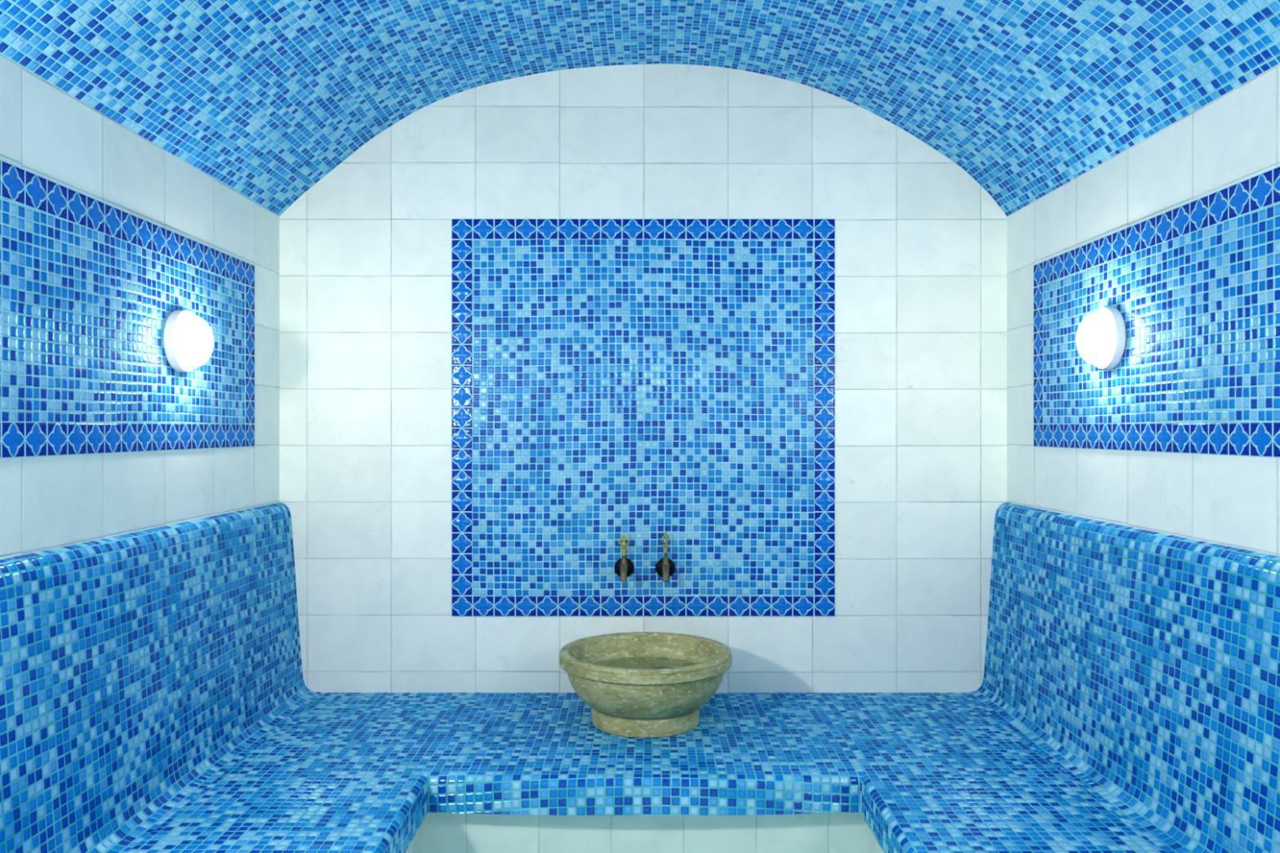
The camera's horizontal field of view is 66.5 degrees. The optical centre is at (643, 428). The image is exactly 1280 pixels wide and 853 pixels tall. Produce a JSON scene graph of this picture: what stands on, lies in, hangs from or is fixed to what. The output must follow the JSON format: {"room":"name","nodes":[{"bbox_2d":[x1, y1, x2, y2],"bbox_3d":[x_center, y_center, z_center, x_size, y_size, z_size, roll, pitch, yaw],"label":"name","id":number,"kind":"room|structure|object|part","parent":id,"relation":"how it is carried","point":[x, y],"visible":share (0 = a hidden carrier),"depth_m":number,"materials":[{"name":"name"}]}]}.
{"room":"spa","nodes":[
{"label":"spa","id":0,"kind":"room"},
{"bbox_2d":[0,53,279,559],"bbox_3d":[-1.339,0.319,1.533,0.100,2.138,3.850,0,0,0],"label":"wall","id":1,"kind":"structure","parent":0,"point":[46,503],"depth_m":2.46,"materials":[{"name":"white tile"}]},
{"bbox_2d":[0,159,254,458],"bbox_3d":[-1.287,-0.238,1.880,0.003,0.599,2.700,0,0,0],"label":"mosaic panel","id":2,"kind":"object","parent":1,"relation":"attached to","point":[90,287],"visible":1,"depth_m":2.34,"materials":[{"name":"tile"}]},
{"bbox_2d":[163,310,213,372],"bbox_3d":[-1.242,-0.240,2.701,0.089,0.171,0.171,0,0,0],"label":"wall lamp","id":3,"kind":"object","parent":2,"relation":"attached to","point":[188,339],"visible":1,"depth_m":2.65,"materials":[{"name":"white glass"}]},
{"bbox_3d":[-1.228,-0.240,2.701,0.060,0.149,0.149,0,0,0],"label":"globe","id":4,"kind":"part","parent":3,"relation":"part of","materials":[{"name":"white glass"}]},
{"bbox_2d":[0,0,1279,216],"bbox_3d":[0.028,-1.071,1.533,2.833,0.641,3.850,0,0,0],"label":"ceiling","id":5,"kind":"structure","parent":0,"point":[265,99],"depth_m":2.79,"materials":[{"name":"tile"}]},
{"bbox_2d":[279,63,1006,693],"bbox_3d":[0.000,-0.012,3.518,2.778,2.800,0.120,0,0,0],"label":"wall","id":6,"kind":"structure","parent":0,"point":[365,252],"depth_m":3.46,"materials":[{"name":"white tile"}]},
{"bbox_2d":[451,218,835,616],"bbox_3d":[0.001,-0.037,3.456,1.359,1.410,0.003,0,0,0],"label":"mosaic panel","id":7,"kind":"object","parent":6,"relation":"attached to","point":[642,380],"visible":1,"depth_m":3.46,"materials":[{"name":"tile"}]},
{"bbox_2d":[614,533,634,582],"bbox_3d":[-0.067,0.447,3.402,0.070,0.164,0.108,0,0,0],"label":"tap","id":8,"kind":"object","parent":7,"relation":"attached to","point":[624,566],"visible":1,"depth_m":3.41,"materials":[{"name":"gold metal"}]},
{"bbox_3d":[-0.067,0.501,3.381,0.028,0.053,0.066,0,0,0],"label":"spout","id":9,"kind":"part","parent":8,"relation":"part of","materials":[{"name":"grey metal"}]},
{"bbox_3d":[-0.067,0.405,3.410,0.041,0.079,0.014,0,0,-6],"label":"handle","id":10,"kind":"part","parent":8,"relation":"part of","materials":[{"name":"gold metal"}]},
{"bbox_2d":[655,530,675,582],"bbox_3d":[0.078,0.444,3.402,0.070,0.173,0.108,0,0,0],"label":"tap","id":11,"kind":"object","parent":7,"relation":"attached to","point":[664,567],"visible":1,"depth_m":3.41,"materials":[{"name":"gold metal"}]},
{"bbox_3d":[0.078,0.397,3.410,0.014,0.079,0.041,0,0,42],"label":"handle","id":12,"kind":"part","parent":11,"relation":"part of","materials":[{"name":"gold metal"}]},
{"bbox_3d":[0.078,0.502,3.381,0.028,0.053,0.066,0,0,0],"label":"spout","id":13,"kind":"part","parent":11,"relation":"part of","materials":[{"name":"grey metal"}]},
{"bbox_2d":[1006,62,1279,556],"bbox_3d":[1.367,0.319,1.533,0.104,2.138,3.852,0,0,-1],"label":"wall","id":14,"kind":"structure","parent":0,"point":[1233,501],"depth_m":2.53,"materials":[{"name":"white tile"}]},
{"bbox_2d":[1033,165,1279,457],"bbox_3d":[1.308,-0.238,1.872,0.003,0.599,2.700,0,0,-1],"label":"mosaic panel","id":15,"kind":"object","parent":14,"relation":"attached to","point":[1194,285],"visible":1,"depth_m":2.38,"materials":[{"name":"tile"}]},
{"bbox_2d":[1076,306,1125,368],"bbox_3d":[1.252,-0.248,2.702,0.089,0.171,0.171,0,0,1],"label":"wall lamp","id":16,"kind":"object","parent":15,"relation":"attached to","point":[1101,335],"visible":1,"depth_m":2.65,"materials":[{"name":"white glass"}]},
{"bbox_3d":[1.238,-0.248,2.702,0.060,0.149,0.149,0,0,1],"label":"globe","id":17,"kind":"part","parent":16,"relation":"part of","materials":[{"name":"white glass"}]},
{"bbox_3d":[0.060,1.438,1.533,2.897,0.100,4.090,0,0,0],"label":"floor","id":18,"kind":"structure","parent":0,"visible":0},
{"bbox_2d":[0,502,1279,852],"bbox_3d":[0.026,0.826,1.533,2.629,1.124,3.850,0,0,0],"label":"bench","id":19,"kind":"object","parent":18,"relation":"on","point":[155,697],"visible":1,"depth_m":2.61,"materials":[{"name":"tile"}]},
{"bbox_3d":[-1.214,0.601,1.533,0.149,0.674,3.850,0,0,0],"label":"backrest","id":20,"kind":"part","parent":19,"relation":"part of","materials":[{"name":"tile"}]},
{"bbox_2d":[559,631,732,737],"bbox_3d":[0.008,0.823,3.118,0.550,0.230,0.550,0,0,0],"label":"stone basin","id":21,"kind":"object","parent":19,"relation":"on","point":[660,702],"visible":0.99,"depth_m":2.96,"materials":[{"name":"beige stone"}]},
{"bbox_2d":[591,657,698,668],"bbox_3d":[0.008,0.784,3.118,0.413,0.009,0.413,0,0,0],"label":"water","id":22,"kind":"object","parent":21,"relation":"in","point":[628,662],"visible":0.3,"depth_m":3.23,"materials":[{"name":"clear liquid"}]},
{"bbox_3d":[0.026,0.987,1.533,2.629,0.098,3.850,0,0,0],"label":"seat","id":23,"kind":"part","parent":19,"relation":"part of","materials":[{"name":"tile"}]},
{"bbox_3d":[1.240,0.601,1.533,0.155,0.674,3.852,0,0,-1],"label":"backrest","id":24,"kind":"part","parent":19,"relation":"part of","materials":[{"name":"tile"}]}
]}

